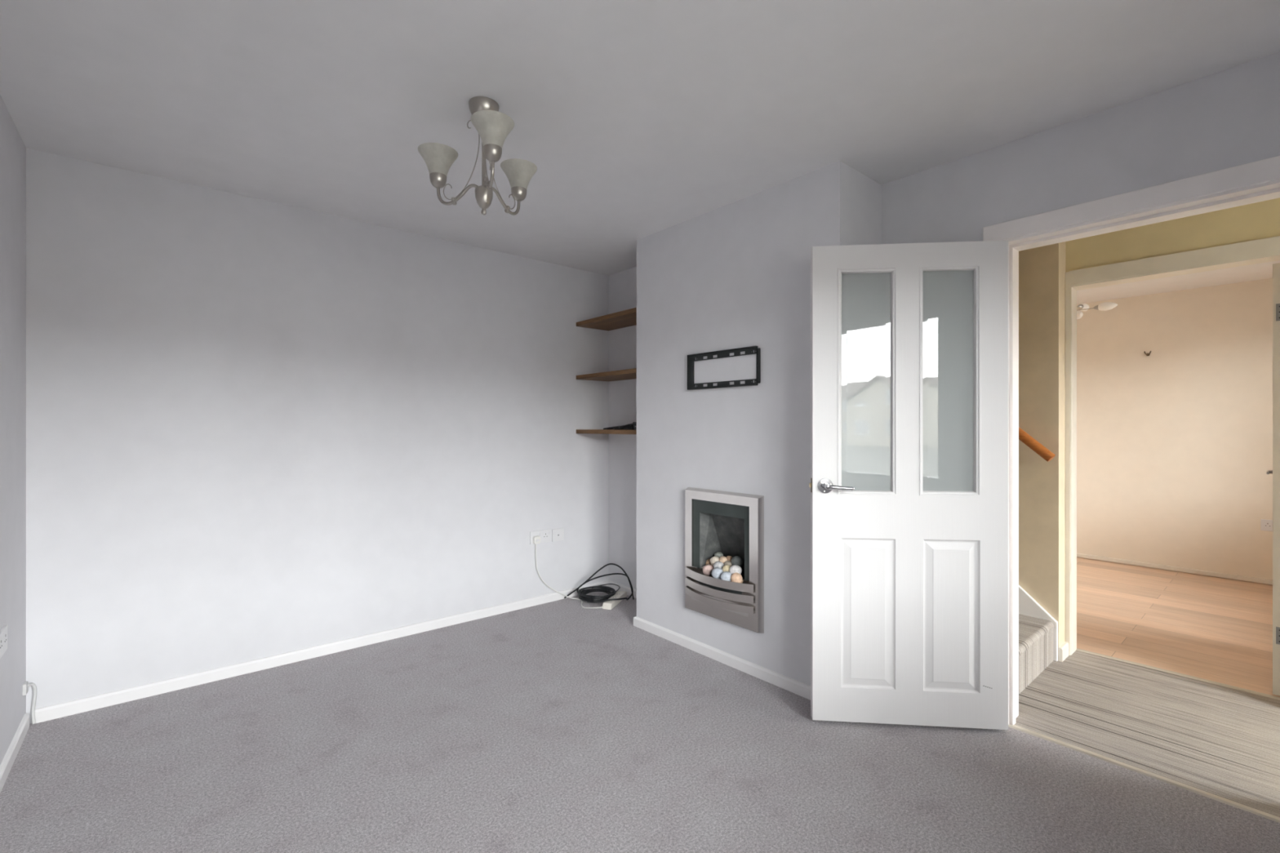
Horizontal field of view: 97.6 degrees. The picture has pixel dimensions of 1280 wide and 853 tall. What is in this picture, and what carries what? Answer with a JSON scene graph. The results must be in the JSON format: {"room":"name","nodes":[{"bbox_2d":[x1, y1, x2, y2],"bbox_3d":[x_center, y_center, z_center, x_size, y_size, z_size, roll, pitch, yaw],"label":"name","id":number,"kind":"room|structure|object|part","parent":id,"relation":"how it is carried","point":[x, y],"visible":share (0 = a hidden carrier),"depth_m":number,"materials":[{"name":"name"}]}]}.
{"room":"living room","nodes":[
{"label":"living room","id":0,"kind":"room"},
{"bbox_2d":[0,94,26,764],"bbox_3d":[-1.097,0.040,0.535,0.120,2.400,4.620,0,0,-41],"label":"wall","id":1,"kind":"structure","parent":0,"point":[12,148],"depth_m":2.12,"materials":[{"name":"grey paint"}]},
{"bbox_2d":[0,625,7,658],"bbox_3d":[-2.221,0.753,1.949,0.010,0.086,0.146,0,0,-41],"label":"wall socket","id":2,"kind":"object","parent":1,"relation":"attached to","point":[3,632],"visible":1,"depth_m":1.96,"materials":[{"name":"white plastic"}]},
{"bbox_2d":[0,713,29,793],"bbox_3d":[-1.082,1.212,0.621,0.014,0.057,4.450,0,0,-41],"label":"baseboard","id":3,"kind":"structure","parent":1,"relation":"attached to","point":[6,764],"depth_m":2.08,"materials":[{"name":"white wood"}]},
{"bbox_2d":[22,681,36,724],"bbox_3d":[-2.518,1.143,2.306,0.026,0.185,0.073,0,0,-16],"label":"cable","id":4,"kind":"object","parent":1,"relation":"attached to","point":[25,685],"visible":1,"depth_m":2.33,"materials":[{"name":"white plastic"}]},
{"bbox_2d":[26,147,608,724],"bbox_3d":[-1.451,0.040,3.352,3.245,2.400,0.120,0,0,-41],"label":"wall","id":5,"kind":"structure","parent":0,"point":[256,428],"depth_m":2.89,"materials":[{"name":"grey paint"}]},
{"bbox_2d":[35,580,609,723],"bbox_3d":[-1.385,1.212,3.320,3.025,0.057,0.014,0,0,-41],"label":"baseboard","id":6,"kind":"structure","parent":5,"relation":"attached to","point":[113,698],"depth_m":2.88,"materials":[{"name":"white wood"}]},
{"bbox_2d":[529,528,551,544],"bbox_3d":[-0.692,0.770,3.914,0.168,0.088,0.012,0,0,-41],"label":"double socket","id":7,"kind":"object","parent":5,"relation":"attached to","point":[545,535],"visible":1,"depth_m":3.92,"materials":[{"name":"white plastic"}]},
{"bbox_2d":[533,536,540,544],"bbox_3d":[-0.714,0.786,3.874,0.050,0.052,0.028,0,0,-41],"label":"plug","id":8,"kind":"object","parent":7,"relation":"attached to","point":[536,540],"visible":1,"depth_m":3.86,"materials":[{"name":"white plastic"}]},
{"bbox_2d":[535,544,604,608],"bbox_3d":[-0.469,1.024,3.922,0.488,0.430,0.189,0,0,9],"label":"cable","id":9,"kind":"object","parent":8,"relation":"hanging from","point":[535,544],"visible":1,"depth_m":3.89,"materials":[{"name":"white plastic"}]},
{"bbox_2d":[551,528,564,542],"bbox_3d":[-0.586,0.776,4.005,0.095,0.088,0.013,0,0,-41],"label":"socket","id":10,"kind":"object","parent":5,"relation":"attached to","point":[557,535],"visible":1,"depth_m":4.00,"materials":[{"name":"white plastic"}]},
{"bbox_2d":[0,0,1279,275],"bbox_3d":[0.090,-1.210,1.644,3.125,0.100,4.480,0,0,-41],"label":"ceiling","id":11,"kind":"structure","parent":0,"point":[636,119],"depth_m":1.93,"materials":[{"name":"white paint"}]},
{"bbox_2d":[417,96,537,215],"bbox_3d":[-0.527,-0.962,2.019,0.422,0.397,0.459,0,0,-41],"label":"chandelier","id":12,"kind":"object","parent":11,"relation":"hanging from","point":[493,126],"visible":1,"depth_m":2.01,"materials":[{"name":"silver metal"}]},
{"bbox_3d":[-0.738,-0.957,2.049,0.140,0.094,0.140,0,0,-41],"label":"lamp shade","id":13,"kind":"part","parent":12,"relation":"part of","materials":[{"name":"white glass"}]},
{"bbox_3d":[-0.657,-0.844,2.035,0.177,0.074,0.018,0,0,10],"label":"arm","id":14,"kind":"part","parent":12,"relation":"part of","materials":[{"name":"silver metal"}]},
{"bbox_3d":[-0.563,-0.980,2.019,0.015,0.260,0.015,0,0,-41],"label":"stem","id":15,"kind":"part","parent":12,"relation":"part of","materials":[{"name":"silver metal"}]},
{"bbox_3d":[-0.521,-0.844,1.926,0.018,0.074,0.188,0,0,-24],"label":"arm","id":16,"kind":"part","parent":12,"relation":"part of","materials":[{"name":"silver metal"}]},
{"bbox_3d":[-0.485,-0.957,1.845,0.140,0.094,0.140,0,0,-41],"label":"lamp shade","id":17,"kind":"part","parent":12,"relation":"part of","materials":[{"name":"white glass"}]},
{"bbox_3d":[-0.512,-0.844,2.099,0.018,0.074,0.174,0,0,32],"label":"arm","id":18,"kind":"part","parent":12,"relation":"part of","materials":[{"name":"silver metal"}]},
{"bbox_3d":[-0.469,-0.957,2.167,0.140,0.094,0.140,0,0,-41],"label":"lamp shade","id":19,"kind":"part","parent":12,"relation":"part of","materials":[{"name":"white glass"}]},
{"bbox_2d":[0,557,1279,852],"bbox_3d":[1.571,1.290,2.912,7.025,0.100,4.480,0,0,-41],"label":"floor","id":20,"kind":"structure","parent":0,"point":[562,726],"depth_m":2.11,"materials":[{"name":"grey carpet"}]},
{"bbox_2d":[564,563,634,603],"bbox_3d":[-0.272,1.105,3.997,0.385,0.262,0.398,0,0,-41],"label":"cable","id":21,"kind":"object","parent":20,"relation":"on","point":[582,593],"visible":0.99,"depth_m":3.98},
{"bbox_2d":[602,591,626,609],"bbox_3d":[-0.175,1.221,3.944,0.064,0.038,0.320,0,0,18],"label":"power strip","id":22,"kind":"object","parent":20,"relation":"on","point":[609,605],"visible":1,"depth_m":3.88,"materials":[{"name":"white plastic"}]},
{"bbox_2d":[1018,613,1053,693],"bbox_3d":[1.131,0.200,3.583,0.798,2.080,2.324,0,0,-41],"label":"stairs","id":23,"kind":"structure","parent":20,"relation":"on","point":[1035,634],"depth_m":2.79,"materials":[{"name":"carpet"}]},
{"bbox_2d":[1008,724,1279,822],"bbox_3d":[1.788,1.238,2.025,0.034,0.005,0.786,0,0,-41],"label":"threshold strip","id":24,"kind":"object","parent":20,"relation":"on","point":[1276,819],"visible":0.89,"depth_m":1.98,"materials":[{"name":"metal"}]},
{"bbox_2d":[1075,648,1279,700],"bbox_3d":[2.677,1.238,2.821,0.030,0.005,0.767,0,0,-41],"label":"threshold strip","id":25,"kind":"object","parent":20,"relation":"on","point":[1077,649],"visible":1,"depth_m":2.79,"materials":[{"name":"metal"}]},
{"bbox_2d":[636,160,881,685],"bbox_3d":[0.569,0.040,3.087,0.380,2.400,1.374,0,0,-41],"label":"wall","id":26,"kind":"structure","parent":0,"point":[736,274],"depth_m":2.86,"materials":[{"name":"grey paint"}]},
{"bbox_2d":[635,616,810,700],"bbox_3d":[0.420,1.212,2.958,0.014,0.057,1.376,0,0,-41],"label":"baseboard","id":27,"kind":"structure","parent":26,"relation":"attached to","point":[797,687],"depth_m":2.90,"materials":[{"name":"white wood"}]},
{"bbox_2d":[687,346,760,390],"bbox_3d":[0.429,-0.301,2.941,0.022,0.194,0.488,0,0,-41],"label":"wall bracket","id":28,"kind":"object","parent":26,"relation":"attached to","point":[748,350],"visible":1,"depth_m":2.93,"materials":[{"name":"black metal"}]},
{"bbox_3d":[0.282,-0.301,3.114,0.022,0.188,0.034,0,0,-41],"label":"plate","id":29,"kind":"part","parent":28,"relation":"part of","materials":[{"name":"black metal"}]},
{"bbox_3d":[0.423,-0.380,2.946,0.018,0.037,0.473,0,0,-41],"label":"rail","id":30,"kind":"part","parent":28,"relation":"part of","materials":[{"name":"black metal"}]},
{"bbox_3d":[0.423,-0.221,2.946,0.018,0.033,0.473,0,0,-41],"label":"rail","id":31,"kind":"part","parent":28,"relation":"part of","materials":[{"name":"black metal"}]},
{"bbox_3d":[0.582,-0.300,2.765,0.020,0.173,0.022,0,0,-41],"label":"plate","id":32,"kind":"part","parent":28,"relation":"part of","materials":[{"name":"black metal"}]},
{"bbox_2d":[684,487,764,633],"bbox_3d":[0.474,0.678,2.976,0.279,0.676,0.520,0,0,-41],"label":"fireplace","id":33,"kind":"object","parent":26,"relation":"attached to","point":[729,523],"visible":0.99,"depth_m":2.93,"materials":[{"name":"metal"}]},
{"bbox_2d":[706,559,711,564],"bbox_3d":[0.379,0.752,3.087,0.050,0.049,0.056,0,0,-41],"label":"pebble","id":34,"kind":"object","parent":33,"relation":"in","point":[708,562],"visible":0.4,"depth_m":3.06,"materials":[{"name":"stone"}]},
{"bbox_2d":[702,564,714,575],"bbox_3d":[0.368,0.773,3.007,0.064,0.060,0.068,0,0,-41],"label":"pebble","id":35,"kind":"object","parent":33,"relation":"on","point":[707,569],"visible":0.79,"depth_m":2.98,"materials":[{"name":"stone"}]},
{"bbox_2d":[710,555,719,565],"bbox_3d":[0.406,0.726,3.019,0.056,0.052,0.057,0,0,1],"label":"pebble","id":36,"kind":"object","parent":33,"relation":"in","point":[713,560],"visible":0.73,"depth_m":3.00,"materials":[{"name":"stone"}]},
{"bbox_2d":[711,567,723,579],"bbox_3d":[0.407,0.769,2.921,0.067,0.064,0.066,0,0,-41],"label":"pebble","id":37,"kind":"object","parent":33,"relation":"on","point":[717,572],"visible":0.76,"depth_m":2.90,"materials":[{"name":"stone"}]},
{"bbox_2d":[714,551,723,557],"bbox_3d":[0.431,0.713,3.071,0.049,0.048,0.053,0,0,-41],"label":"pebble","id":38,"kind":"object","parent":33,"relation":"in","point":[719,554],"visible":0.55,"depth_m":3.05,"materials":[{"name":"stone"}]},
{"bbox_2d":[713,561,724,568],"bbox_3d":[0.418,0.743,2.970,0.056,0.053,0.064,0,0,-41],"label":"pebble","id":39,"kind":"object","parent":33,"relation":"in","point":[717,564],"visible":0.7,"depth_m":2.95,"materials":[{"name":"stone"}]},
{"bbox_2d":[696,574,744,594],"bbox_3d":[0.472,0.829,2.988,0.236,0.033,0.385,0,0,-41],"label":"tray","id":40,"kind":"object","parent":33,"relation":"on","point":[728,588],"depth_m":2.83,"materials":[{"name":"silver metal"}]},
{"bbox_3d":[0.422,0.889,2.936,0.020,0.239,0.500,0,0,-41],"label":"plate","id":41,"kind":"part","parent":33,"relation":"part of","materials":[{"name":"metal"}]},
{"bbox_2d":[719,555,727,563],"bbox_3d":[0.446,0.716,2.993,0.045,0.043,0.047,0,0,-6],"label":"pebble","id":42,"kind":"object","parent":33,"relation":"in","point":[722,559],"visible":0.75,"depth_m":2.98,"materials":[{"name":"stone"}]},
{"bbox_2d":[720,571,732,581],"bbox_3d":[0.443,0.772,2.870,0.063,0.056,0.065,0,0,-41],"label":"pebble","id":43,"kind":"object","parent":33,"relation":"on","point":[726,575],"visible":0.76,"depth_m":2.85,"materials":[{"name":"stone"}]},
{"bbox_2d":[722,564,730,572],"bbox_3d":[0.455,0.747,2.916,0.048,0.052,0.050,0,0,-41],"label":"pebble","id":44,"kind":"object","parent":33,"relation":"in","point":[726,567],"visible":0.56,"depth_m":2.90,"materials":[{"name":"stone"}]},
{"bbox_2d":[723,560,732,566],"bbox_3d":[0.467,0.732,2.957,0.047,0.045,0.054,0,0,-41],"label":"pebble","id":45,"kind":"object","parent":33,"relation":"in","point":[726,562],"visible":0.58,"depth_m":2.94,"materials":[{"name":"stone"}]},
{"bbox_2d":[725,555,732,561],"bbox_3d":[0.478,0.713,2.994,0.043,0.044,0.045,0,0,-41],"label":"pebble","id":46,"kind":"object","parent":33,"relation":"in","point":[728,557],"visible":0.55,"depth_m":2.98,"materials":[{"name":"stone"}]},
{"bbox_2d":[729,564,742,574],"bbox_3d":[0.492,0.741,2.881,0.062,0.058,0.066,0,0,-41],"label":"pebble","id":47,"kind":"object","parent":33,"relation":"in","point":[735,568],"visible":0.8,"depth_m":2.86,"materials":[{"name":"stone"}]},
{"bbox_2d":[730,573,742,582],"bbox_3d":[0.491,0.774,2.840,0.061,0.062,0.062,0,0,-41],"label":"pebble","id":48,"kind":"object","parent":33,"relation":"on","point":[735,577],"visible":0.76,"depth_m":2.82,"materials":[{"name":"stone"}]},
{"bbox_2d":[731,555,742,567],"bbox_3d":[0.510,0.712,2.941,0.061,0.062,0.063,0,0,-5],"label":"pebble","id":49,"kind":"object","parent":33,"relation":"in","point":[736,560],"visible":0.85,"depth_m":2.92,"materials":[{"name":"stone"}]},
{"bbox_2d":[608,51,1279,589],"bbox_3d":[1.247,0.040,2.634,0.080,2.400,4.480,0,0,-41],"label":"wall","id":50,"kind":"structure","parent":0,"point":[1229,117],"depth_m":2.17,"materials":[{"name":"grey paint"}]},
{"bbox_2d":[576,306,636,330],"bbox_3d":[-0.106,-0.750,3.920,0.302,0.029,0.768,0,0,-41],"label":"wall shelf","id":51,"kind":"object","parent":50,"relation":"attached to","point":[628,317],"visible":0.51,"depth_m":3.94,"materials":[{"name":"brown wood"}]},
{"bbox_2d":[576,368,636,381],"bbox_3d":[-0.106,-0.360,3.920,0.302,0.029,0.768,0,0,-41],"label":"wall shelf","id":52,"kind":"object","parent":50,"relation":"attached to","point":[628,374],"visible":0.51,"depth_m":3.90,"materials":[{"name":"brown wood"}]},
{"bbox_2d":[576,429,636,434],"bbox_3d":[-0.106,0.036,3.920,0.302,0.029,0.768,0,0,-41],"label":"wall shelf","id":53,"kind":"object","parent":50,"relation":"attached to","point":[578,431],"visible":0.51,"depth_m":3.81,"materials":[{"name":"brown wood"}]},
{"bbox_2d":[603,422,636,429],"bbox_3d":[-0.032,-0.010,3.812,0.163,0.065,0.591,0,0,-41],"label":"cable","id":54,"kind":"object","parent":53,"relation":"on","point":[629,426],"visible":0.37,"depth_m":3.78,"materials":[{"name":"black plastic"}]},
{"bbox_2d":[608,580,636,598],"bbox_3d":[0.008,1.212,4.008,0.014,0.057,0.754,0,0,-41],"label":"baseboard","id":55,"kind":"structure","parent":50,"relation":"attached to","point":[623,588],"depth_m":4.16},
{"bbox_2d":[808,240,1008,729],"bbox_3d":[1.099,0.236,2.288,0.788,1.972,0.099,0,0,5],"label":"door","id":56,"kind":"structure","parent":50,"relation":"in","point":[908,485],"depth_m":2.29,"materials":[{"name":"white painted wood"},{"name":"glass"},{"name":"polished chrome"}]},
{"bbox_3d":[0.716,0.246,2.350,0.013,0.060,0.022,0,0,6],"label":"latch plate","id":57,"kind":"part","parent":56,"relation":"part of","materials":[{"name":"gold metal"}]},
{"bbox_3d":[0.766,0.246,2.298,0.063,0.063,0.054,0,0,6],"label":"handle","id":58,"kind":"part","parent":56,"relation":"part of","materials":[{"name":"silver metal"}]},
{"bbox_3d":[0.815,0.249,2.274,0.108,0.024,0.023,0,0,6],"label":"lever","id":59,"kind":"part","parent":56,"relation":"part of","materials":[{"name":"silver metal"}]},
{"bbox_3d":[0.939,-0.185,2.327,0.206,0.910,0.006,0,0,6],"label":"glass pane","id":60,"kind":"part","parent":56,"relation":"part of","materials":[{"name":"clear glass"}]},
{"bbox_3d":[1.261,-0.186,2.295,0.206,0.909,0.006,0,0,6],"label":"glass pane","id":61,"kind":"part","parent":56,"relation":"part of","materials":[{"name":"clear glass"}]},
{"bbox_2d":[982,155,1279,240],"bbox_3d":[1.747,0.203,1.990,0.017,2.074,0.943,0,0,-41],"label":"trim","id":62,"kind":"structure","parent":50,"relation":"attached to","point":[1268,170],"depth_m":1.96,"materials":[{"name":"white wood"}]},
{"bbox_2d":[1007,179,1279,725],"bbox_3d":[1.814,0.229,2.047,0.174,2.022,0.842,0,0,-41],"label":"door frame","id":63,"kind":"structure","parent":50,"relation":"attached to","point":[1275,184],"depth_m":2.26,"materials":[{"name":"white wood"}]},
{"bbox_2d":[1018,241,1065,660],"bbox_3d":[1.419,-0.710,4.085,0.250,3.900,2.740,0,0,-41],"label":"wall","id":64,"kind":"structure","parent":0,"point":[1042,269],"depth_m":3.02,"materials":[{"name":"paint"}]},
{"bbox_2d":[1018,426,1055,462],"bbox_3d":[1.546,-0.700,3.688,0.073,1.771,1.968,0,0,-41],"label":"handrail","id":65,"kind":"object","parent":64,"relation":"attached to","point":[1024,437],"visible":0.03,"depth_m":2.98,"materials":[{"name":"orange wood"}]},
{"bbox_2d":[1018,585,1057,661],"bbox_3d":[1.377,-0.005,3.926,0.022,2.490,2.550,0,0,-41],"label":"string","id":66,"kind":"object","parent":64,"relation":"attached to","point":[1028,606],"visible":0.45,"depth_m":3.02,"materials":[{"name":"white wood"}]},
{"bbox_2d":[1058,641,1068,662],"bbox_3d":[2.267,1.204,2.996,0.128,0.072,0.017,0,0,-41],"label":"baseboard","id":67,"kind":"structure","parent":64,"relation":"attached to","point":[1064,648],"depth_m":2.97,"materials":[{"name":"white wood"}]},
{"bbox_2d":[1065,197,1279,272],"bbox_3d":[2.968,0.040,2.384,0.110,2.400,1.860,0,0,-41],"label":"wall","id":68,"kind":"structure","parent":0,"point":[1260,220],"depth_m":2.72,"materials":[{"name":"yellow paint"}]},
{"bbox_2d":[1065,235,1279,655],"bbox_3d":[2.630,0.229,2.780,0.120,2.022,0.818,0,0,-41],"label":"door frame","id":69,"kind":"structure","parent":68,"relation":"attached to","point":[1275,257],"depth_m":3.04,"materials":[{"name":"white wood"}]},
{"bbox_2d":[1266,262,1279,696],"bbox_3d":[3.194,0.242,2.809,0.754,1.980,0.079,0,0,-41],"label":"door","id":70,"kind":"structure","parent":68,"relation":"in","point":[1275,472],"depth_m":2.57,"materials":[{"name":"wood"}]},
{"bbox_3d":[3.393,0.247,3.010,0.130,0.050,0.032,0,0,-41],"label":"handle","id":71,"kind":"part","parent":70,"relation":"part of","materials":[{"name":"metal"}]},
{"bbox_2d":[1076,278,1272,585],"bbox_3d":[4.601,0.040,4.867,0.120,2.400,3.790,0,0,-41],"label":"wall","id":72,"kind":"structure","parent":0,"point":[1175,442],"depth_m":4.78,"materials":[{"name":"beige paint"}]},
{"bbox_2d":[1076,552,1272,584],"bbox_3d":[4.504,1.216,4.877,0.014,0.035,3.650,0,0,-41],"label":"baseboard","id":73,"kind":"structure","parent":72,"relation":"attached to","point":[1079,555],"depth_m":4.77,"materials":[{"name":"white wood"}]},
{"bbox_2d":[1260,519,1272,531],"bbox_3d":[4.946,0.775,4.364,0.010,0.088,0.146,0,0,-41],"label":"wall socket","id":74,"kind":"object","parent":72,"relation":"attached to","point":[1265,525],"visible":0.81,"depth_m":4.39,"materials":[{"name":"white plastic"}]},
{"bbox_2d":[1076,260,1279,304],"bbox_3d":[3.469,-1.210,3.990,2.740,0.100,3.650,0,0,-41],"label":"ceiling","id":75,"kind":"structure","parent":0,"point":[1260,271],"depth_m":4.55,"materials":[{"name":"white paint"}]},
{"bbox_2d":[1076,302,1117,319],"bbox_3d":[3.408,-0.987,4.416,0.483,0.347,0.497,0,0,10],"label":"ceiling light","id":76,"kind":"object","parent":75,"relation":"attached to","point":[1104,306],"visible":0.44,"depth_m":4.26,"materials":[{"name":"white glass"}]},
{"bbox_3d":[3.313,-0.845,4.238,0.064,0.064,0.116,0,0,24],"label":"lamp shade","id":77,"kind":"part","parent":76,"relation":"part of","materials":[{"name":"white glass"}]},
{"bbox_3d":[3.634,-0.975,4.586,0.118,0.064,0.066,0,0,-41],"label":"lamp shade","id":78,"kind":"part","parent":76,"relation":"part of","materials":[{"name":"white glass"}]},
{"bbox_3d":[3.559,-0.916,4.261,0.064,0.064,0.117,0,0,-41],"label":"lamp shade","id":79,"kind":"part","parent":76,"relation":"part of","materials":[{"name":"white glass"}]}
]}

